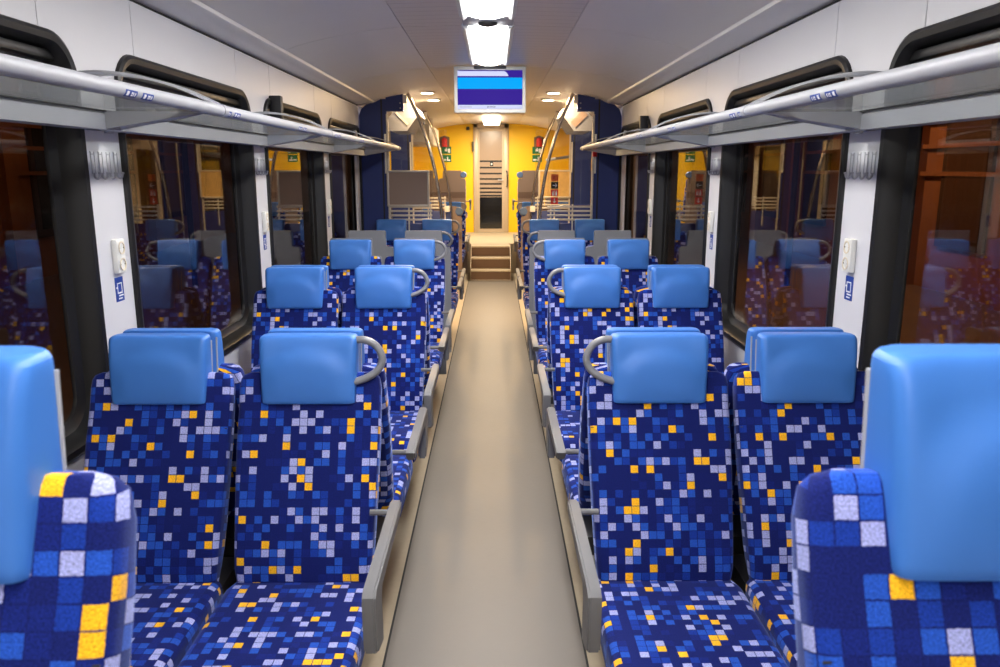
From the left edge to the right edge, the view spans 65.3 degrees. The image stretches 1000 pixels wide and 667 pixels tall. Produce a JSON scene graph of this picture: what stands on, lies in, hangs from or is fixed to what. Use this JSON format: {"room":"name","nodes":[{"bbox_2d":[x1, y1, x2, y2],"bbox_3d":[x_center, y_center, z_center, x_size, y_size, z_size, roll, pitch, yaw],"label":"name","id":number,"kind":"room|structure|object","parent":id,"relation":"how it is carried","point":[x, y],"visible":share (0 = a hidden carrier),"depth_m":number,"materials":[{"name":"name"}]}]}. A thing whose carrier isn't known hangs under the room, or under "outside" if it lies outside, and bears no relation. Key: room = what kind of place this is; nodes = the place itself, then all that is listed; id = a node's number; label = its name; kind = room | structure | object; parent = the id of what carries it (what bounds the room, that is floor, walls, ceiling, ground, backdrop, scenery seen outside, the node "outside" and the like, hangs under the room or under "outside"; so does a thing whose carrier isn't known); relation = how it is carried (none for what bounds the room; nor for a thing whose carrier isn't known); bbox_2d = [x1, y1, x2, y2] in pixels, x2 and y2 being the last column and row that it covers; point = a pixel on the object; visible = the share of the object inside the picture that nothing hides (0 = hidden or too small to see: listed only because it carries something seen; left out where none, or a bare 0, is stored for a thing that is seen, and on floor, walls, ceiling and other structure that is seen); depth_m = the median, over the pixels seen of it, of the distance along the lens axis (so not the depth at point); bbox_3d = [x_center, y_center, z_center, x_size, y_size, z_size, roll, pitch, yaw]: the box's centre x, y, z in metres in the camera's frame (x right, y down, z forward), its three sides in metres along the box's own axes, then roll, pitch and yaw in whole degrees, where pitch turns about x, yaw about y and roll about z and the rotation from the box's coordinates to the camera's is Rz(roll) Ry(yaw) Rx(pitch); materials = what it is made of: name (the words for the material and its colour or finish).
{"room":"train carriage","nodes":[
{"label":"train carriage","id":0,"kind":"room"},
{"bbox_2d":[0,0,414,470],"bbox_3d":[-1.459,-0.848,5.941,0.240,2.660,18.000,0,12,0],"label":"wall","id":1,"kind":"structure","parent":0,"point":[96,34],"depth_m":3.02,"materials":[{"name":"white plastic"}]},
{"bbox_2d":[0,14,108,464],"bbox_3d":[-1.439,-0.142,1.918,0.102,1.369,1.624,0,12,0],"label":"window","id":2,"kind":"structure","parent":1,"relation":"in","point":[65,150],"depth_m":2.64,"materials":[{"name":"black rubber"}]},
{"bbox_2d":[89,151,101,179],"bbox_3d":[-1.397,-0.582,2.703,0.031,0.099,0.026,0,12,0],"label":"coat hook","id":3,"kind":"object","parent":1,"relation":"attached to","point":[91,153],"visible":1,"depth_m":2.71,"materials":[{"name":"metal"}]},
{"bbox_2d":[97,151,109,179],"bbox_3d":[-1.398,-0.594,2.757,0.031,0.099,0.026,0,12,0],"label":"coat hook","id":4,"kind":"object","parent":1,"relation":"attached to","point":[99,153],"visible":0.93,"depth_m":2.76,"materials":[{"name":"metal"}]},
{"bbox_2d":[105,151,116,179],"bbox_3d":[-1.398,-0.605,2.812,0.031,0.099,0.026,0,12,0],"label":"coat hook","id":5,"kind":"object","parent":1,"relation":"attached to","point":[107,154],"visible":0.9,"depth_m":2.81,"materials":[{"name":"metal"}]},
{"bbox_2d":[112,152,123,178],"bbox_3d":[-1.399,-0.617,2.867,0.031,0.099,0.026,0,12,0],"label":"coat hook","id":6,"kind":"object","parent":1,"relation":"attached to","point":[115,159],"visible":0.93,"depth_m":2.87,"materials":[{"name":"metal"}]},
{"bbox_2d":[111,238,126,273],"bbox_3d":[-1.401,-0.285,2.872,0.026,0.124,0.064,0,12,0],"label":"power socket","id":7,"kind":"object","parent":1,"relation":"attached to","point":[118,246],"visible":1,"depth_m":2.85,"materials":[{"name":"white plastic"}]},
{"bbox_2d":[114,276,124,301],"bbox_3d":[-1.412,-0.165,2.897,0.002,0.090,0.062,0,12,0],"label":"sign","id":8,"kind":"object","parent":1,"relation":"attached to","point":[119,288],"visible":1,"depth_m":2.90,"materials":[{"name":"blue plastic"}]},
{"bbox_2d":[114,54,262,355],"bbox_3d":[-1.454,-0.532,3.762,0.102,1.369,1.624,0,12,0],"label":"window","id":9,"kind":"structure","parent":1,"relation":"in","point":[233,335],"depth_m":4.22,"materials":[{"name":"black rubber"}]},
{"bbox_2d":[0,53,400,155],"bbox_3d":[-1.209,-0.885,3.111,0.414,0.200,10.473,0,12,0],"label":"luggage rack","id":10,"kind":"object","parent":1,"relation":"attached to","point":[139,110],"visible":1,"depth_m":2.65,"materials":[{"name":"metal"}]},
{"bbox_2d":[262,211,268,231],"bbox_3d":[-1.416,-0.675,4.716,0.026,0.124,0.064,0,12,0],"label":"power socket","id":11,"kind":"object","parent":1,"relation":"attached to","point":[265,216],"visible":1,"depth_m":4.69,"materials":[{"name":"white plastic"}]},
{"bbox_2d":[263,95,327,265],"bbox_3d":[-1.441,-0.930,5.605,0.159,1.384,1.624,0,12,0],"label":"window","id":12,"kind":"structure","parent":1,"relation":"in","point":[274,103],"depth_m":6.28,"materials":[{"name":"black rubber"}]},
{"bbox_2d":[328,118,363,237],"bbox_3d":[-1.485,-1.308,7.429,0.102,1.369,1.582,0,12,0],"label":"window","id":13,"kind":"structure","parent":1,"relation":"in","point":[344,209],"depth_m":7.63,"materials":[{"name":"glass"}]},
{"bbox_2d":[388,99,424,133],"bbox_3d":[-1.070,-2.466,8.870,0.370,0.355,0.906,0,12,0],"label":"door frame","id":14,"kind":"structure","parent":1,"relation":"attached to","point":[406,122],"depth_m":8.46,"materials":[{"name":"grey"}]},
{"bbox_2d":[413,123,438,146],"bbox_3d":[-1.294,-3.114,12.308,0.520,0.280,2.008,0,12,0],"label":"upper cabinet","id":15,"kind":"object","parent":1,"relation":"attached to","point":[418,138],"visible":0.28,"depth_m":11.36,"materials":[{"name":"beige"}]},
{"bbox_2d":[361,273,605,666],"bbox_3d":[-0.080,0.409,6.270,3.000,0.065,18.100,0,12,0],"label":"floor","id":16,"kind":"structure","parent":0,"point":[483,570],"depth_m":3.68,"materials":[{"name":"beige"}]},
{"bbox_2d":[84,333,236,666],"bbox_3d":[-1.087,0.643,2.251,0.459,1.150,0.812,0,12,0],"label":"seat","id":17,"kind":"object","parent":16,"relation":"on","point":[161,421],"visible":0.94,"depth_m":2.45,"materials":[{"name":"fabric"}]},
{"bbox_2d":[130,581,222,666],"bbox_3d":[-1.086,0.867,2.168,0.459,0.114,0.557,0,12,0],"label":"seat cushion","id":18,"kind":"object","parent":17,"relation":"on","point":[168,617],"depth_m":2.22,"materials":[{"name":"fabric"}]},
{"bbox_2d":[108,328,244,556],"bbox_3d":[-1.094,0.469,3.077,0.459,1.150,0.812,0,12,0],"label":"seat","id":19,"kind":"object","parent":16,"relation":"on","point":[234,370],"visible":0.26,"depth_m":2.62,"materials":[{"name":"fabric"}]},
{"bbox_2d":[177,333,401,666],"bbox_3d":[-0.573,0.642,2.255,0.532,1.150,0.812,0,12,0],"label":"seat","id":20,"kind":"object","parent":16,"relation":"on","point":[310,572],"visible":1,"depth_m":2.42,"materials":[{"name":"fabric"}]},
{"bbox_2d":[177,582,364,666],"bbox_3d":[-0.608,0.866,2.172,0.459,0.114,0.557,0,12,0],"label":"seat cushion","id":21,"kind":"object","parent":20,"relation":"on","point":[253,624],"depth_m":2.16,"materials":[{"name":"fabric"}]},
{"bbox_2d":[251,267,338,370],"bbox_3d":[-1.101,0.283,3.953,0.459,1.150,0.812,0,12,0],"label":"seat","id":22,"kind":"object","parent":16,"relation":"on","point":[293,297],"visible":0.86,"depth_m":4.17,"materials":[{"name":"fabric"}]},
{"bbox_2d":[261,265,342,327],"bbox_3d":[-1.108,0.109,4.779,0.459,1.150,0.812,0,12,0],"label":"seat","id":23,"kind":"object","parent":16,"relation":"on","point":[340,296],"visible":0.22,"depth_m":4.31,"materials":[{"name":"fabric"}]},
{"bbox_2d":[251,328,427,548],"bbox_3d":[-0.580,0.468,3.081,0.532,1.150,0.812,0,12,0],"label":"seat","id":24,"kind":"object","parent":16,"relation":"on","point":[396,466],"visible":0.26,"depth_m":2.86,"materials":[{"name":"fabric"}]},
{"bbox_2d":[393,455,412,516],"bbox_3d":[-0.617,0.639,3.247,0.459,0.114,0.557,0,12,0],"label":"seat cushion","id":25,"kind":"object","parent":24,"relation":"on","point":[402,467],"depth_m":3.26,"materials":[{"name":"fabric"}]},
{"bbox_2d":[320,238,381,294],"bbox_3d":[-1.115,-0.066,5.587,0.459,1.158,0.834,0,12,0],"label":"seat","id":26,"kind":"object","parent":16,"relation":"on","point":[346,254],"visible":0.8,"depth_m":5.80,"materials":[{"name":"fabric"}]},
{"bbox_2d":[348,230,393,264],"bbox_3d":[-1.128,-0.387,7.106,0.459,1.158,0.834,0,12,0],"label":"seat","id":27,"kind":"object","parent":16,"relation":"on","point":[380,247],"visible":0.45,"depth_m":6.59,"materials":[{"name":"plastic"}]},
{"bbox_2d":[341,267,438,462],"bbox_3d":[-0.587,0.282,3.957,0.532,1.150,0.812,0,12,0],"label":"seat","id":28,"kind":"object","parent":16,"relation":"on","point":[384,303],"visible":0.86,"depth_m":4.17,"materials":[{"name":"fabric"}]},
{"bbox_2d":[390,411,417,462],"bbox_3d":[-0.622,0.506,3.874,0.459,0.114,0.557,0,12,0],"label":"seat cushion","id":29,"kind":"object","parent":28,"relation":"on","point":[402,422],"depth_m":3.83,"materials":[{"name":"fabric"}]},
{"bbox_2d":[376,219,406,245],"bbox_3d":[-1.135,-0.555,7.915,0.459,1.150,0.812,0,12,0],"label":"seat","id":30,"kind":"object","parent":16,"relation":"on","point":[394,228],"visible":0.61,"depth_m":8.13,"materials":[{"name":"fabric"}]},
{"bbox_2d":[347,265,449,403],"bbox_3d":[-0.594,0.108,4.783,0.532,1.150,0.812,0,12,0],"label":"seat","id":31,"kind":"object","parent":16,"relation":"on","point":[444,345],"visible":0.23,"depth_m":4.54,"materials":[{"name":"fabric"}]},
{"bbox_2d":[430,361,438,389],"bbox_3d":[-0.631,0.279,4.949,0.459,0.114,0.557,0,12,0],"label":"seat cushion","id":32,"kind":"object","parent":31,"relation":"on","point":[431,362],"depth_m":5.09,"materials":[{"name":"fabric"}]},
{"bbox_2d":[384,238,454,373],"bbox_3d":[-0.601,-0.067,5.591,0.532,1.158,0.834,0,12,0],"label":"seat","id":33,"kind":"object","parent":16,"relation":"on","point":[421,253],"visible":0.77,"depth_m":5.79,"materials":[{"name":"fabric"}]},
{"bbox_2d":[430,342,443,370],"bbox_3d":[-0.636,0.163,5.498,0.459,0.114,0.557,0,12,0],"label":"seat cushion","id":34,"kind":"object","parent":33,"relation":"on","point":[435,355],"depth_m":5.36,"materials":[{"name":"fabric"}]},
{"bbox_2d":[390,111,452,230],"bbox_3d":[-1.065,-1.810,10.745,0.828,2.437,0.110,0,12,0],"label":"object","id":35,"kind":"structure","parent":16,"relation":"on","point":[402,159],"depth_m":10.60,"materials":[{"name":"silver metal"}]},
{"bbox_2d":[405,230,462,351],"bbox_3d":[-0.614,-0.388,7.110,0.532,1.158,0.834,0,12,0],"label":"seat","id":36,"kind":"object","parent":16,"relation":"on","point":[437,234],"visible":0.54,"depth_m":6.64,"materials":[{"name":"fabric"}]},
{"bbox_2d":[422,219,465,307],"bbox_3d":[-0.620,-0.555,7.920,0.532,1.150,0.812,0,12,0],"label":"seat","id":37,"kind":"object","parent":16,"relation":"on","point":[445,225],"visible":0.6,"depth_m":8.13,"materials":[{"name":"fabric"}]},
{"bbox_2d":[452,292,458,307],"bbox_3d":[-0.655,-0.331,7.836,0.459,0.114,0.557,0,12,0],"label":"seat cushion","id":38,"kind":"object","parent":37,"relation":"on","point":[455,296],"depth_m":7.81,"materials":[{"name":"fabric"}]},
{"bbox_2d":[434,206,468,280],"bbox_3d":[-0.727,-1.286,11.356,0.532,1.158,0.840,0,12,0],"label":"seat","id":39,"kind":"object","parent":16,"relation":"on","point":[457,212],"visible":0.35,"depth_m":10.90,"materials":[{"name":"fabric"}]},
{"bbox_2d":[442,202,469,257],"bbox_3d":[-0.734,-1.456,12.181,0.532,1.150,0.812,0,12,0],"label":"seat","id":40,"kind":"object","parent":16,"relation":"on","point":[457,204],"visible":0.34,"depth_m":12.39,"materials":[{"name":"fabric"}]},
{"bbox_2d":[359,93,621,230],"bbox_3d":[-0.099,-1.292,8.291,2.718,2.438,0.140,0,12,0],"label":"wall","id":41,"kind":"structure","parent":16,"relation":"on","point":[384,189],"depth_m":8.18,"materials":[{"name":"blue"}]},
{"bbox_2d":[551,174,557,203],"bbox_3d":[0.576,-1.522,8.234,0.076,0.310,0.004,0,12,0],"label":"signs","id":42,"kind":"object","parent":41,"relation":"attached to","point":[554,177],"visible":1,"depth_m":8.23,"materials":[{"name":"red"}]},
{"bbox_2d":[470,243,510,279],"bbox_3d":[-0.145,-1.130,12.210,0.640,0.500,0.800,0,12,0],"label":"stairs","id":43,"kind":"structure","parent":16,"relation":"on","point":[488,261],"depth_m":12.09,"materials":[{"name":"beige wood"}]},
{"bbox_2d":[513,202,538,256],"bbox_3d":[0.473,-1.458,12.190,0.532,1.150,0.812,0,12,0],"label":"seat","id":44,"kind":"object","parent":16,"relation":"on","point":[524,204],"visible":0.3,"depth_m":12.40,"materials":[{"name":"fabric"}]},
{"bbox_2d":[514,206,548,281],"bbox_3d":[0.480,-1.288,11.366,0.532,1.158,0.840,0,12,0],"label":"seat","id":45,"kind":"object","parent":16,"relation":"on","point":[524,211],"visible":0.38,"depth_m":10.90,"materials":[{"name":"fabric"}]},
{"bbox_2d":[516,219,558,305],"bbox_3d":[0.431,-0.557,7.928,0.532,1.150,0.812,0,12,0],"label":"seat","id":46,"kind":"object","parent":16,"relation":"on","point":[534,224],"visible":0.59,"depth_m":8.14,"materials":[{"name":"fabric"}]},
{"bbox_2d":[518,230,574,320],"bbox_3d":[0.438,-0.390,7.118,0.532,1.158,0.834,0,12,0],"label":"seat","id":47,"kind":"object","parent":16,"relation":"on","point":[542,234],"visible":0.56,"depth_m":6.65,"materials":[{"name":"fabric"}]},
{"bbox_2d":[525,238,594,373],"bbox_3d":[0.451,-0.069,5.600,0.532,1.158,0.834,0,12,0],"label":"seat","id":48,"kind":"object","parent":16,"relation":"on","point":[557,252],"visible":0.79,"depth_m":5.80,"materials":[{"name":"fabric"}]},
{"bbox_2d":[535,342,546,363],"bbox_3d":[0.488,0.161,5.507,0.459,0.114,0.557,0,12,0],"label":"seat cushion","id":49,"kind":"object","parent":48,"relation":"on","point":[541,355],"depth_m":5.40,"materials":[{"name":"fabric"}]},
{"bbox_2d":[530,111,591,222],"bbox_3d":[0.827,-1.811,10.748,0.828,2.437,0.138,-1,12,-3],"label":"glass partition","id":50,"kind":"object","parent":16,"relation":"on","point":[574,184],"depth_m":10.65,"materials":[{"name":"clear glass"}]},
{"bbox_2d":[529,265,628,403],"bbox_3d":[0.458,0.106,4.792,0.532,1.150,0.812,0,12,0],"label":"seat","id":51,"kind":"object","parent":16,"relation":"on","point":[533,343],"visible":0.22,"depth_m":4.57,"materials":[{"name":"fabric"}]},
{"bbox_2d":[540,361,547,379],"bbox_3d":[0.493,0.277,4.958,0.459,0.114,0.557,0,12,0],"label":"seat cushion","id":52,"kind":"object","parent":51,"relation":"on","point":[544,363],"depth_m":5.06,"materials":[{"name":"fabric"}]},
{"bbox_2d":[537,266,633,461],"bbox_3d":[0.464,0.281,3.966,0.532,1.150,0.812,0,12,0],"label":"seat","id":53,"kind":"object","parent":16,"relation":"on","point":[591,301],"visible":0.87,"depth_m":4.18,"materials":[{"name":"fabric"}]},
{"bbox_2d":[556,410,580,461],"bbox_3d":[0.502,0.504,3.883,0.459,0.114,0.557,0,12,0],"label":"seat cushion","id":54,"kind":"object","parent":53,"relation":"on","point":[568,420],"depth_m":3.83,"materials":[{"name":"fabric"}]},
{"bbox_2d":[575,219,604,247],"bbox_3d":[0.945,-0.558,7.932,0.459,1.150,0.812,0,12,0],"label":"seat","id":55,"kind":"object","parent":16,"relation":"on","point":[584,228],"visible":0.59,"depth_m":8.15,"materials":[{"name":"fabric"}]},
{"bbox_2d":[585,230,631,264],"bbox_3d":[0.952,-0.391,7.122,0.459,1.158,0.834,0,12,0],"label":"seat","id":56,"kind":"object","parent":16,"relation":"on","point":[598,248],"visible":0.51,"depth_m":6.61,"materials":[{"name":"plastic"}]},
{"bbox_2d":[597,238,657,296],"bbox_3d":[0.965,-0.070,5.604,0.459,1.158,0.834,0,12,0],"label":"seat","id":57,"kind":"object","parent":16,"relation":"on","point":[631,255],"visible":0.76,"depth_m":5.81,"materials":[{"name":"fabric"}]},
{"bbox_2d":[546,327,717,554],"bbox_3d":[0.472,0.466,3.089,0.532,1.150,0.812,0,12,0],"label":"seat","id":58,"kind":"object","parent":16,"relation":"on","point":[575,468],"visible":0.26,"depth_m":2.87,"materials":[{"name":"fabric"}]},
{"bbox_2d":[562,455,578,501],"bbox_3d":[0.507,0.637,3.256,0.459,0.114,0.557,0,12,0],"label":"seat cushion","id":59,"kind":"object","parent":58,"relation":"on","point":[570,464],"depth_m":3.27,"materials":[{"name":"fabric"}]},
{"bbox_2d":[633,265,713,326],"bbox_3d":[0.972,0.105,4.796,0.459,1.150,0.812,0,12,0],"label":"seat","id":60,"kind":"object","parent":16,"relation":"on","point":[637,290],"visible":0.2,"depth_m":4.33,"materials":[{"name":"fabric"}]},
{"bbox_2d":[567,332,787,666],"bbox_3d":[0.479,0.641,2.264,0.532,1.150,0.812,0,12,0],"label":"seat","id":61,"kind":"object","parent":16,"relation":"on","point":[659,590],"visible":1,"depth_m":2.43,"materials":[{"name":"fabric"}]},
{"bbox_2d":[599,580,787,666],"bbox_3d":[0.516,0.865,2.181,0.459,0.114,0.557,0,12,0],"label":"seat cushion","id":62,"kind":"object","parent":61,"relation":"on","point":[645,623],"depth_m":2.16,"materials":[{"name":"fabric"}]},
{"bbox_2d":[637,266,723,373],"bbox_3d":[0.979,0.280,3.970,0.459,1.150,0.812,0,12,0],"label":"seat","id":63,"kind":"object","parent":16,"relation":"on","point":[677,296],"visible":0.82,"depth_m":4.19,"materials":[{"name":"fabric"}]},
{"bbox_2d":[724,327,858,554],"bbox_3d":[0.986,0.465,3.093,0.459,1.150,0.812,0,12,0],"label":"seat","id":64,"kind":"object","parent":16,"relation":"on","point":[731,370],"visible":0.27,"depth_m":2.63,"materials":[{"name":"fabric"}]},
{"bbox_2d":[731,332,865,666],"bbox_3d":[0.993,0.640,2.268,0.459,1.150,0.812,0,12,0],"label":"seat","id":65,"kind":"object","parent":16,"relation":"on","point":[798,415],"visible":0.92,"depth_m":2.48,"materials":[{"name":"fabric"}]},
{"bbox_2d":[745,579,796,666],"bbox_3d":[0.994,0.864,2.185,0.459,0.114,0.557,0,12,0],"label":"seat cushion","id":66,"kind":"object","parent":65,"relation":"on","point":[772,600],"depth_m":2.26,"materials":[{"name":"fabric"}]},
{"bbox_2d":[134,0,836,130],"bbox_3d":[-0.079,-2.012,5.707,3.000,0.285,18.000,0,12,0],"label":"ceiling","id":67,"kind":"structure","parent":0,"point":[361,52],"depth_m":4.63,"materials":[{"name":"grey plastic"}]},
{"bbox_2d":[456,0,517,19],"bbox_3d":[-0.059,-1.491,3.231,0.300,0.060,1.940,0,12,0],"label":"ceiling lamp","id":68,"kind":"object","parent":67,"relation":"attached to","point":[481,9],"visible":0.95,"depth_m":3.85,"materials":[{"name":"white plastic"}]},
{"bbox_2d":[461,21,513,65],"bbox_3d":[-0.075,-1.909,5.207,0.300,0.060,1.660,0,12,0],"label":"ceiling lamp","id":69,"kind":"object","parent":67,"relation":"attached to","point":[486,46],"visible":0.88,"depth_m":4.93,"materials":[{"name":"white plastic"}]},
{"bbox_2d":[469,26,506,65],"bbox_3d":[-0.075,-1.902,5.188,0.220,0.055,1.600,0,12,0],"label":"diffuser","id":70,"kind":"object","parent":69,"relation":"attached to","point":[487,45],"depth_m":4.99,"materials":[{"name":"white plastic"}]},
{"bbox_2d":[462,13,513,26],"bbox_3d":[-0.067,-1.711,4.268,0.280,0.048,0.280,0,12,0],"label":"plate","id":71,"kind":"object","parent":67,"relation":"attached to","point":[472,21],"visible":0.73,"depth_m":4.27,"materials":[{"name":"grey paint"}]},
{"bbox_2d":[454,65,525,112],"bbox_3d":[-0.081,-1.983,6.336,0.584,0.372,0.080,0,12,0],"label":"screen","id":72,"kind":"object","parent":67,"relation":"hanging from","point":[477,89],"visible":1,"depth_m":6.30,"materials":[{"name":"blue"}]},
{"bbox_2d":[483,116,499,124],"bbox_3d":[-0.141,-3.558,13.045,0.280,0.075,1.400,0,12,0],"label":"ceiling lamp","id":73,"kind":"object","parent":67,"relation":"attached to","point":[487,120],"visible":1,"depth_m":12.38,"materials":[{"name":"beige plastic"}]},
{"bbox_2d":[414,124,568,231],"bbox_3d":[-0.153,-2.893,14.745,2.920,2.300,0.050,0,12,0],"label":"wall","id":74,"kind":"structure","parent":0,"point":[521,137],"depth_m":14.63,"materials":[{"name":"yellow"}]},
{"bbox_2d":[442,147,450,161],"bbox_3d":[-1.003,-3.355,14.609,0.180,0.280,0.010,0,12,0],"label":"signs","id":75,"kind":"object","parent":74,"relation":"attached to","point":[445,150],"visible":0.92,"depth_m":14.60,"materials":[{"name":"green plastic"}]},
{"bbox_2d":[472,124,508,231],"bbox_3d":[-0.178,-2.910,14.680,0.680,2.000,0.168,0,12,0],"label":"door","id":76,"kind":"structure","parent":74,"relation":"in","point":[490,144],"depth_m":14.69,"materials":[{"name":"beige paint"}]},
{"bbox_2d":[532,147,541,161],"bbox_3d":[0.697,-3.358,14.623,0.180,0.280,0.010,0,12,0],"label":"signs","id":77,"kind":"object","parent":74,"relation":"attached to","point":[535,150],"visible":0.86,"depth_m":14.62,"materials":[{"name":"green plastic"}]},
{"bbox_2d":[462,232,520,272],"bbox_3d":[-0.143,-1.450,13.767,2.900,0.480,2.460,0,12,0],"label":"floor","id":78,"kind":"structure","parent":0,"point":[484,238],"depth_m":13.03,"materials":[{"name":"beige"}]},
{"bbox_2d":[429,170,437,209],"bbox_3d":[-1.292,-2.276,13.719,0.459,1.158,0.838,0,12,0],"label":"seat","id":79,"kind":"object","parent":78,"relation":"on","point":[433,190],"visible":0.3,"depth_m":13.26,"materials":[{"name":"plastic"}]},
{"bbox_2d":[439,170,470,217],"bbox_3d":[-0.778,-2.277,13.722,0.532,1.158,0.840,0,12,0],"label":"seat","id":80,"kind":"object","parent":78,"relation":"on","point":[457,183],"visible":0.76,"depth_m":13.26,"materials":[{"name":"plastic"}]},
{"bbox_2d":[512,170,543,216],"bbox_3d":[0.490,-2.279,13.732,0.532,1.158,0.840,0,12,0],"label":"seat","id":81,"kind":"object","parent":78,"relation":"on","point":[526,177],"visible":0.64,"depth_m":13.27,"materials":[{"name":"plastic"}]},
{"bbox_2d":[569,0,999,371],"bbox_3d":[1.301,-0.852,5.964,0.240,2.660,18.000,0,12,0],"label":"wall","id":82,"kind":"structure","parent":0,"point":[868,33],"depth_m":3.02,"materials":[{"name":"white plastic"}]},
{"bbox_2d":[556,100,592,134],"bbox_3d":[0.860,-2.469,8.886,0.370,0.355,0.906,0,12,0],"label":"wall panel","id":83,"kind":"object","parent":82,"relation":"attached to","point":[574,122],"depth_m":8.47,"materials":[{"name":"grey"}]},
{"bbox_2d":[617,116,650,237],"bbox_3d":[1.272,-1.320,7.450,0.159,1.384,1.582,0,12,0],"label":"window","id":84,"kind":"structure","parent":82,"relation":"in","point":[637,181],"depth_m":7.63,"materials":[{"name":"glass"}]},
{"bbox_2d":[651,98,712,265],"bbox_3d":[1.316,-0.927,5.628,0.102,1.369,1.624,0,12,0],"label":"window","id":85,"kind":"structure","parent":82,"relation":"in","point":[661,171],"depth_m":6.31,"materials":[{"name":"black plastic"}]},
{"bbox_2d":[707,211,713,231],"bbox_3d":[1.278,-0.680,4.737,0.026,0.124,0.064,0,12,0],"label":"power socket","id":86,"kind":"object","parent":82,"relation":"attached to","point":[710,224],"visible":1,"depth_m":4.71,"materials":[{"name":"white plastic"}]},
{"bbox_2d":[714,55,852,350],"bbox_3d":[1.332,-0.537,3.784,0.102,1.369,1.624,0,12,0],"label":"window","id":87,"kind":"structure","parent":82,"relation":"in","point":[735,330],"depth_m":4.32,"materials":[{"name":"black rubber"}]},
{"bbox_2d":[580,42,999,155],"bbox_3d":[1.096,-0.889,3.129,0.414,0.200,10.473,0,12,0],"label":"luggage rack","id":88,"kind":"object","parent":82,"relation":"attached to","point":[816,111],"visible":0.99,"depth_m":2.56,"materials":[{"name":"metal"}]},
{"bbox_2d":[844,275,853,300],"bbox_3d":[1.305,-0.170,2.919,0.002,0.090,0.062,0,12,0],"label":"sign","id":89,"kind":"object","parent":82,"relation":"attached to","point":[849,280],"visible":1,"depth_m":2.92,"materials":[{"name":"blue plastic"}]},
{"bbox_2d":[842,238,856,272],"bbox_3d":[1.294,-0.290,2.893,0.026,0.124,0.064,0,12,0],"label":"power socket","id":90,"kind":"object","parent":82,"relation":"attached to","point":[849,247],"visible":1,"depth_m":2.87,"materials":[{"name":"white plastic"}]},
{"bbox_2d":[844,152,854,178],"bbox_3d":[1.290,-0.622,2.889,0.031,0.099,0.026,0,12,0],"label":"coat hook","id":91,"kind":"object","parent":82,"relation":"attached to","point":[852,158],"visible":0.9,"depth_m":2.89,"materials":[{"name":"metal"}]},
{"bbox_2d":[850,152,861,178],"bbox_3d":[1.291,-0.610,2.834,0.031,0.099,0.026,0,12,0],"label":"coat hook","id":92,"kind":"object","parent":82,"relation":"attached to","point":[859,157],"visible":0.9,"depth_m":2.83,"materials":[{"name":"metal"}]},
{"bbox_2d":[857,151,869,179],"bbox_3d":[1.291,-0.598,2.779,0.031,0.099,0.026,0,12,0],"label":"coat hook","id":93,"kind":"object","parent":82,"relation":"attached to","point":[866,158],"visible":0.87,"depth_m":2.78,"materials":[{"name":"metal"}]},
{"bbox_2d":[865,151,876,179],"bbox_3d":[1.292,-0.587,2.724,0.031,0.099,0.026,0,12,0],"label":"coat hook","id":94,"kind":"object","parent":82,"relation":"attached to","point":[874,153],"visible":1,"depth_m":2.72,"materials":[{"name":"metal"}]},
{"bbox_2d":[858,2,999,371],"bbox_3d":[1.347,-0.147,1.940,0.102,1.369,1.624,0,12,0],"label":"window","id":95,"kind":"structure","parent":82,"relation":"in","point":[900,148],"depth_m":2.64,"materials":[{"name":"black rubber"}]},
{"bbox_3d":[-0.023,1.649,-0.546,2.720,0.340,4.250,0,12,0],"label":"platform","id":96,"kind":"object","parent":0,"visible":0},
{"bbox_2d":[0,346,136,666],"bbox_3d":[-0.563,0.657,0.511,0.532,1.150,0.812,0,12,0],"label":"seat","id":97,"kind":"object","parent":96,"relation":"on","point":[68,539],"visible":1,"depth_m":0.75,"materials":[{"name":"fabric"}]},
{"bbox_2d":[791,344,999,666],"bbox_3d":[0.497,0.656,0.520,0.532,1.150,0.812,0,12,0],"label":"seat","id":98,"kind":"object","parent":96,"relation":"on","point":[896,555],"visible":1,"depth_m":0.75,"materials":[{"name":"fabric"}]},
{"label":"outside","id":99,"kind":"structure","parent":0,"visible":0},
{"bbox_2d":[272,212,688,222],"bbox_3d":[-0.153,-0.393,15.248,80.000,0.200,70.000,0,12,0],"label":"ground","id":100,"kind":"structure","parent":99,"point":[278,217],"depth_m":43.50,"materials":[{"name":"brown"}]},
{"bbox_2d":[0,75,235,287],"bbox_3d":[-8.687,-3.111,9.491,0.850,7.500,40.000,0,12,0],"label":"station building","id":101,"kind":"structure","parent":100,"relation":"on","point":[27,241],"depth_m":18.59,"materials":[{"name":"paint"}]},
{"bbox_2d":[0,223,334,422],"bbox_3d":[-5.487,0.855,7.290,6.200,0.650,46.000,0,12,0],"label":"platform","id":102,"kind":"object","parent":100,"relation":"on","point":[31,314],"depth_m":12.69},
{"bbox_2d":[180,139,197,286],"bbox_3d":[-5.341,-2.785,13.268,0.500,4.000,0.180,0,12,0],"label":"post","id":103,"kind":"object","parent":102,"relation":"on","point":[184,151],"visible":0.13,"depth_m":13.39,"materials":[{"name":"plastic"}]},
{"bbox_2d":[667,223,999,343],"bbox_3d":[4.812,0.838,7.373,5.200,0.650,46.000,0,12,0],"label":"platform","id":104,"kind":"object","parent":100,"relation":"on","point":[930,316],"visible":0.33,"depth_m":12.11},
{"bbox_2d":[784,138,800,285],"bbox_3d":[5.058,-2.803,13.351,0.500,4.000,0.180,0,12,0],"label":"lamp","id":105,"kind":"object","parent":104,"relation":"on","point":[797,143],"visible":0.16,"depth_m":13.46,"materials":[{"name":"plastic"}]},
{"bbox_2d":[689,66,999,311],"bbox_3d":[7.463,-3.138,9.620,0.850,7.500,40.000,0,12,0],"label":"station building","id":106,"kind":"structure","parent":100,"relation":"on","point":[955,244],"depth_m":13.28,"materials":[{"name":"paint"}]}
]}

